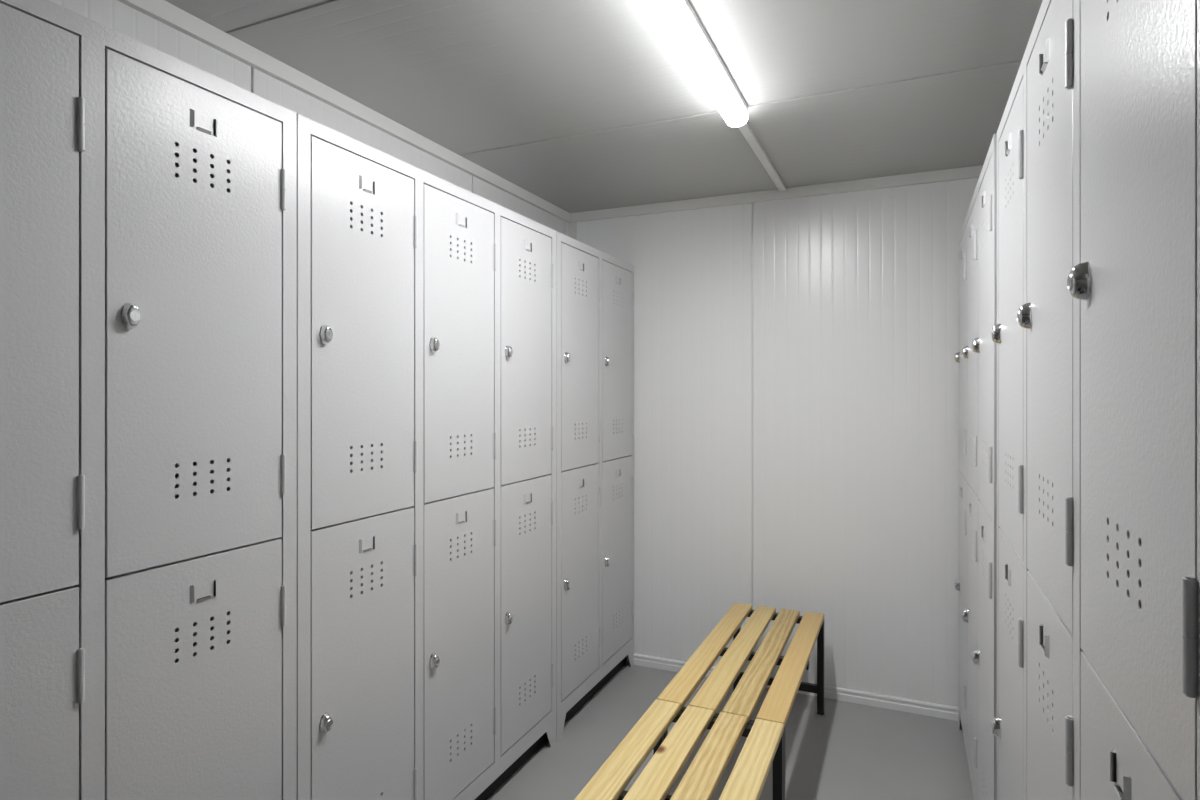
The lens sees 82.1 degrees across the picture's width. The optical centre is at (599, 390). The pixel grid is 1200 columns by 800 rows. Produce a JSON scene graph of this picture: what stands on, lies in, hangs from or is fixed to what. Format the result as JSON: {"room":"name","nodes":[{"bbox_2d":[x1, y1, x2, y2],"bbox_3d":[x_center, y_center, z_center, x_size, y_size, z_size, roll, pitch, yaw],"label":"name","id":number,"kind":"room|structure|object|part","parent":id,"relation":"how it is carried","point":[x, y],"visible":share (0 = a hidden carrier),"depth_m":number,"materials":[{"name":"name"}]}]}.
{"room":"changing room","nodes":[
{"label":"changing room","id":0,"kind":"room"},
{"bbox_2d":[49,0,563,233],"bbox_3d":[-1.411,0.224,0.847,0.064,2.311,6.095,0,0,24],"label":"wall","id":1,"kind":"structure","parent":0,"point":[120,17],"depth_m":1.91,"materials":[{"name":"white"}]},
{"bbox_2d":[117,0,569,221],"bbox_3d":[-1.378,-0.888,0.822,0.019,0.045,5.970,0,0,24],"label":"trim","id":2,"kind":"structure","parent":1,"relation":"attached to","point":[162,11],"depth_m":2.02,"materials":[{"name":"white metal"}]},
{"bbox_2d":[165,0,1042,212],"bbox_3d":[-0.393,-0.943,0.393,2.274,0.064,6.095,0,0,24],"label":"ceiling","id":3,"kind":"structure","parent":0,"point":[579,105],"depth_m":2.01,"materials":[{"name":"grey paint"}]},
{"bbox_2d":[644,0,747,126],"bbox_3d":[0.244,-0.881,1.780,0.071,0.060,0.978,0,0,24],"label":"ceiling light","id":4,"kind":"object","parent":3,"relation":"attached to","point":[678,18],"visible":1,"depth_m":1.78,"materials":[{"name":"white plastic"}]},
{"bbox_2d":[738,122,786,191],"bbox_3d":[0.631,-0.903,2.672,0.031,0.015,0.965,0,0,24],"label":"conduit","id":5,"kind":"object","parent":3,"relation":"attached to","point":[745,129],"visible":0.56,"depth_m":2.64,"materials":[{"name":"white plastic"}]},
{"bbox_2d":[487,664,973,799],"bbox_3d":[-0.393,1.401,0.393,2.381,0.086,6.203,0,0,24],"label":"floor","id":6,"kind":"structure","parent":0,"point":[851,751],"depth_m":2.59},
{"bbox_2d":[0,0,296,799],"bbox_3d":[-1.078,0.371,1.032,0.373,1.973,1.235,0,0,24],"label":"locker","id":7,"kind":"object","parent":6,"relation":"on","point":[148,197],"visible":1,"depth_m":1.22,"materials":[{"name":"grey metal"}]},
{"bbox_3d":[-0.933,-0.131,0.967,0.019,0.896,0.357,0,0,24],"label":"door","id":8,"kind":"part","parent":7,"relation":"part of","materials":[{"name":"grey paint"}]},
{"bbox_3d":[-0.933,0.770,0.967,0.019,0.896,0.357,0,0,24],"label":"door","id":9,"kind":"part","parent":7,"relation":"part of","materials":[{"name":"grey paint"}]},
{"bbox_3d":[-0.812,-0.129,1.195,0.017,0.045,0.030,0,0,24],"label":"lock knob","id":10,"kind":"part","parent":7,"relation":"part of","materials":[{"name":"silver metal"}]},
{"bbox_3d":[-0.806,-0.129,1.192,0.008,0.021,0.021,0,0,24],"label":"knob","id":11,"kind":"part","parent":7,"relation":"part of","materials":[{"name":"silver metal"}]},
{"bbox_3d":[-0.770,-0.131,1.332,0.019,0.896,0.357,0,0,24],"label":"door","id":12,"kind":"part","parent":7,"relation":"part of","materials":[{"name":"grey paint"}]},
{"bbox_3d":[-0.770,0.770,1.332,0.019,0.896,0.357,0,0,24],"label":"door","id":13,"kind":"part","parent":7,"relation":"part of","materials":[{"name":"grey paint"}]},
{"bbox_2d":[297,113,555,799],"bbox_3d":[-0.573,0.371,2.163,0.373,1.973,1.235,0,0,24],"label":"locker","id":14,"kind":"object","parent":6,"relation":"on","point":[426,303],"visible":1,"depth_m":1.90,"materials":[{"name":"grey metal"}]},
{"bbox_3d":[-0.633,-0.129,1.596,0.017,0.045,0.030,0,0,24],"label":"lock knob","id":15,"kind":"part","parent":14,"relation":"part of","materials":[{"name":"silver metal"}]},
{"bbox_3d":[-0.633,0.771,1.596,0.017,0.045,0.030,0,0,24],"label":"lock knob","id":16,"kind":"part","parent":14,"relation":"part of","materials":[{"name":"silver metal"}]},
{"bbox_3d":[-0.627,-0.129,1.593,0.008,0.021,0.021,0,0,24],"label":"knob","id":17,"kind":"part","parent":14,"relation":"part of","materials":[{"name":"silver metal"}]},
{"bbox_3d":[-0.627,0.771,1.593,0.008,0.021,0.021,0,0,24],"label":"knob","id":18,"kind":"part","parent":14,"relation":"part of","materials":[{"name":"silver metal"}]},
{"bbox_3d":[-0.591,-0.131,1.733,0.019,0.896,0.357,0,0,24],"label":"door","id":19,"kind":"part","parent":14,"relation":"part of","materials":[{"name":"grey paint"}]},
{"bbox_3d":[-0.591,0.770,1.733,0.019,0.896,0.357,0,0,24],"label":"door","id":20,"kind":"part","parent":14,"relation":"part of","materials":[{"name":"grey paint"}]},
{"bbox_3d":[-0.470,-0.129,1.961,0.017,0.045,0.030,0,0,24],"label":"lock knob","id":21,"kind":"part","parent":14,"relation":"part of","materials":[{"name":"silver metal"}]},
{"bbox_3d":[-0.470,0.771,1.961,0.017,0.045,0.030,0,0,24],"label":"lock knob","id":22,"kind":"part","parent":14,"relation":"part of","materials":[{"name":"silver metal"}]},
{"bbox_3d":[-0.464,0.771,1.958,0.008,0.021,0.021,0,0,24],"label":"knob","id":23,"kind":"part","parent":14,"relation":"part of","materials":[{"name":"silver metal"}]},
{"bbox_3d":[-0.428,-0.131,2.098,0.019,0.896,0.357,0,0,24],"label":"door","id":24,"kind":"part","parent":14,"relation":"part of","materials":[{"name":"grey paint"}]},
{"bbox_3d":[-0.428,0.770,2.098,0.019,0.896,0.357,0,0,24],"label":"door","id":25,"kind":"part","parent":14,"relation":"part of","materials":[{"name":"grey paint"}]},
{"bbox_3d":[-0.307,-0.129,2.326,0.017,0.045,0.030,0,0,24],"label":"lock knob","id":26,"kind":"part","parent":14,"relation":"part of","materials":[{"name":"silver metal"}]},
{"bbox_3d":[-0.307,0.771,2.326,0.017,0.045,0.030,0,0,24],"label":"lock knob","id":27,"kind":"part","parent":14,"relation":"part of","materials":[{"name":"silver metal"}]},
{"bbox_3d":[-0.266,-0.131,2.463,0.019,0.896,0.357,0,0,24],"label":"door","id":28,"kind":"part","parent":14,"relation":"part of","materials":[{"name":"grey paint"}]},
{"bbox_3d":[-0.266,0.770,2.463,0.019,0.896,0.357,0,0,24],"label":"door","id":29,"kind":"part","parent":14,"relation":"part of","materials":[{"name":"grey paint"}]},
{"bbox_2d":[556,231,633,741],"bbox_3d":[-0.152,0.371,3.107,0.373,1.973,0.825,0,0,24],"label":"locker","id":30,"kind":"object","parent":6,"relation":"on","point":[595,288],"visible":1,"depth_m":2.96,"materials":[{"name":"grey metal"}]},
{"bbox_3d":[-0.129,-0.129,2.727,0.017,0.045,0.030,0,0,24],"label":"lock knob","id":31,"kind":"part","parent":30,"relation":"part of","materials":[{"name":"silver metal"}]},
{"bbox_3d":[-0.129,0.771,2.727,0.017,0.045,0.030,0,0,24],"label":"lock knob","id":32,"kind":"part","parent":30,"relation":"part of","materials":[{"name":"silver metal"}]},
{"bbox_3d":[-0.087,-0.131,2.864,0.019,0.896,0.357,0,0,24],"label":"door","id":33,"kind":"part","parent":30,"relation":"part of","materials":[{"name":"grey paint"}]},
{"bbox_3d":[-0.087,0.770,2.864,0.019,0.896,0.357,0,0,24],"label":"door","id":34,"kind":"part","parent":30,"relation":"part of","materials":[{"name":"grey paint"}]},
{"bbox_3d":[0.034,-0.129,3.092,0.017,0.045,0.030,0,0,24],"label":"lock knob","id":35,"kind":"part","parent":30,"relation":"part of","materials":[{"name":"silver metal"}]},
{"bbox_3d":[0.034,0.771,3.092,0.017,0.045,0.030,0,0,24],"label":"lock knob","id":36,"kind":"part","parent":30,"relation":"part of","materials":[{"name":"silver metal"}]},
{"bbox_3d":[0.076,-0.131,3.229,0.019,0.896,0.357,0,0,24],"label":"door","id":37,"kind":"part","parent":30,"relation":"part of","materials":[{"name":"grey paint"}]},
{"bbox_3d":[0.076,0.770,3.229,0.019,0.896,0.357,0,0,24],"label":"door","id":38,"kind":"part","parent":30,"relation":"part of","materials":[{"name":"grey paint"}]},
{"bbox_2d":[574,699,783,799],"bbox_3d":[0.148,1.149,1.582,0.383,0.417,0.969,0,0,24],"label":"bench","id":39,"kind":"object","parent":6,"relation":"on","point":[763,747],"visible":1,"depth_m":1.77,"materials":[{"name":"brown wood"}]},
{"bbox_3d":[0.178,1.157,2.084,0.027,0.389,0.027,0,0,24],"label":"leg","id":40,"kind":"part","parent":39,"relation":"part of","materials":[{"name":"black metal"}]},
{"bbox_3d":[0.501,1.157,1.940,0.027,0.389,0.027,0,0,24],"label":"leg","id":41,"kind":"part","parent":39,"relation":"part of","materials":[{"name":"black metal"}]},
{"bbox_2d":[657,603,823,799],"bbox_3d":[0.559,1.149,2.502,0.382,0.417,1.042,0,0,24],"label":"bench","id":42,"kind":"object","parent":6,"relation":"on","point":[749,686],"visible":0.83,"depth_m":2.41,"materials":[{"name":"beige wood"}]},
{"bbox_3d":[0.604,1.157,3.038,0.027,0.389,0.027,0,0,24],"label":"leg","id":43,"kind":"part","parent":42,"relation":"part of","materials":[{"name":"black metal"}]},
{"bbox_3d":[0.514,1.157,1.967,0.027,0.389,0.027,0,0,24],"label":"leg","id":44,"kind":"part","parent":42,"relation":"part of","materials":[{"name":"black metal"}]},
{"bbox_3d":[0.927,1.157,2.894,0.027,0.389,0.027,0,0,24],"label":"leg","id":45,"kind":"part","parent":42,"relation":"part of","materials":[{"name":"black metal"}]},
{"bbox_2d":[954,134,996,799],"bbox_3d":[1.353,0.371,2.155,0.373,1.973,1.249,0,0,24],"label":"locker","id":46,"kind":"object","parent":6,"relation":"on","point":[976,357],"visible":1,"depth_m":2.01,"materials":[{"name":"grey metal"}]},
{"bbox_3d":[1.415,-0.129,2.727,0.017,0.045,0.030,0,0,24],"label":"lock knob","id":47,"kind":"part","parent":46,"relation":"part of","materials":[{"name":"silver metal"}]},
{"bbox_3d":[1.415,0.771,2.727,0.017,0.045,0.030,0,0,24],"label":"lock knob","id":48,"kind":"part","parent":46,"relation":"part of","materials":[{"name":"silver metal"}]},
{"bbox_3d":[1.373,-0.131,2.589,0.019,0.896,0.360,0,0,24],"label":"door","id":49,"kind":"part","parent":46,"relation":"part of","materials":[{"name":"grey paint"}]},
{"bbox_3d":[1.373,0.770,2.589,0.019,0.896,0.360,0,0,24],"label":"door","id":50,"kind":"part","parent":46,"relation":"part of","materials":[{"name":"grey paint"}]},
{"bbox_3d":[1.251,-0.129,2.358,0.017,0.045,0.030,0,0,24],"label":"lock knob","id":51,"kind":"part","parent":46,"relation":"part of","materials":[{"name":"silver metal"}]},
{"bbox_3d":[1.251,0.771,2.358,0.017,0.045,0.030,0,0,24],"label":"lock knob","id":52,"kind":"part","parent":46,"relation":"part of","materials":[{"name":"silver metal"}]},
{"bbox_3d":[1.208,-0.131,2.220,0.019,0.896,0.360,0,0,24],"label":"door","id":53,"kind":"part","parent":46,"relation":"part of","materials":[{"name":"grey paint"}]},
{"bbox_3d":[1.208,0.770,2.220,0.019,0.896,0.360,0,0,24],"label":"door","id":54,"kind":"part","parent":46,"relation":"part of","materials":[{"name":"grey paint"}]},
{"bbox_3d":[1.086,-0.129,1.989,0.017,0.045,0.030,0,0,24],"label":"lock knob","id":55,"kind":"part","parent":46,"relation":"part of","materials":[{"name":"silver metal"}]},
{"bbox_3d":[1.086,0.771,1.989,0.017,0.045,0.030,0,0,24],"label":"lock knob","id":56,"kind":"part","parent":46,"relation":"part of","materials":[{"name":"silver metal"}]},
{"bbox_3d":[1.044,-0.131,1.850,0.019,0.896,0.360,0,0,24],"label":"door","id":57,"kind":"part","parent":46,"relation":"part of","materials":[{"name":"grey paint"}]},
{"bbox_3d":[1.044,0.770,1.850,0.019,0.896,0.360,0,0,24],"label":"door","id":58,"kind":"part","parent":46,"relation":"part of","materials":[{"name":"grey paint"}]},
{"bbox_2d":[991,0,1199,799],"bbox_3d":[0.840,0.371,0.992,0.373,1.973,1.285,0,0,24],"label":"locker","id":59,"kind":"object","parent":6,"relation":"on","point":[1096,334],"visible":1,"depth_m":0.78,"materials":[{"name":"grey metal"}]},
{"bbox_3d":[0.909,-0.129,1.578,0.017,0.045,0.031,0,0,24],"label":"lock knob","id":60,"kind":"part","parent":59,"relation":"part of","materials":[{"name":"silver metal"}]},
{"bbox_3d":[0.909,0.771,1.578,0.017,0.045,0.031,0,0,24],"label":"lock knob","id":61,"kind":"part","parent":59,"relation":"part of","materials":[{"name":"silver metal"}]},
{"bbox_3d":[0.865,-0.131,1.436,0.019,0.896,0.371,0,0,24],"label":"door","id":62,"kind":"part","parent":59,"relation":"part of","materials":[{"name":"grey paint"}]},
{"bbox_3d":[0.865,0.770,1.436,0.019,0.896,0.371,0,0,24],"label":"door","id":63,"kind":"part","parent":59,"relation":"part of","materials":[{"name":"grey paint"}]},
{"bbox_3d":[0.733,-0.129,1.201,0.008,0.021,0.022,0,0,24],"label":"knob","id":64,"kind":"part","parent":59,"relation":"part of","materials":[{"name":"silver metal"}]},
{"bbox_3d":[0.739,-0.129,1.198,0.017,0.045,0.031,0,0,24],"label":"lock knob","id":65,"kind":"part","parent":59,"relation":"part of","materials":[{"name":"silver metal"}]},
{"bbox_3d":[0.695,-0.131,1.056,0.019,0.896,0.371,0,0,24],"label":"door","id":66,"kind":"part","parent":59,"relation":"part of","materials":[{"name":"grey paint"}]},
{"bbox_3d":[0.695,0.770,1.056,0.019,0.896,0.371,0,0,24],"label":"door","id":67,"kind":"part","parent":59,"relation":"part of","materials":[{"name":"grey paint"}]},
{"bbox_3d":[0.564,-0.129,0.822,0.008,0.021,0.022,0,0,24],"label":"knob","id":68,"kind":"part","parent":59,"relation":"part of","materials":[{"name":"silver metal"}]},
{"bbox_3d":[0.570,-0.129,0.819,0.017,0.045,0.031,0,0,24],"label":"lock knob","id":69,"kind":"part","parent":59,"relation":"part of","materials":[{"name":"silver metal"}]},
{"bbox_3d":[0.526,0.770,0.676,0.019,0.896,0.371,0,0,24],"label":"door","id":70,"kind":"part","parent":59,"relation":"part of","materials":[{"name":"grey paint"}]},
{"bbox_3d":[0.526,-0.131,0.676,0.019,0.896,0.371,0,0,24],"label":"door","id":71,"kind":"part","parent":59,"relation":"part of","materials":[{"name":"grey paint"}]},
{"bbox_2d":[577,178,978,706],"bbox_3d":[0.840,0.224,3.157,2.274,2.311,0.064,0,0,24],"label":"wall","id":72,"kind":"structure","parent":0,"point":[796,371],"depth_m":3.08,"materials":[{"name":"white paint"}]},
{"bbox_2d":[564,221,576,239],"bbox_3d":[-0.150,0.246,3.537,0.050,2.223,0.050,0,0,24],"label":"trim","id":73,"kind":"structure","parent":72,"relation":"attached to","point":[570,229],"depth_m":3.55,"materials":[{"name":"white metal"}]},
{"bbox_2d":[568,165,982,222],"bbox_3d":[0.823,-0.888,3.119,2.166,0.045,0.019,0,0,24],"label":"trim","id":74,"kind":"structure","parent":72,"relation":"attached to","point":[971,172],"depth_m":3.10,"materials":[{"name":"white metal"}]},
{"bbox_2d":[627,653,958,720],"bbox_3d":[0.824,1.332,3.122,2.166,0.052,0.012,0,0,24],"label":"baseboard","id":75,"kind":"structure","parent":72,"relation":"attached to","point":[830,692],"depth_m":2.97,"materials":[{"name":"white"}]}
]}

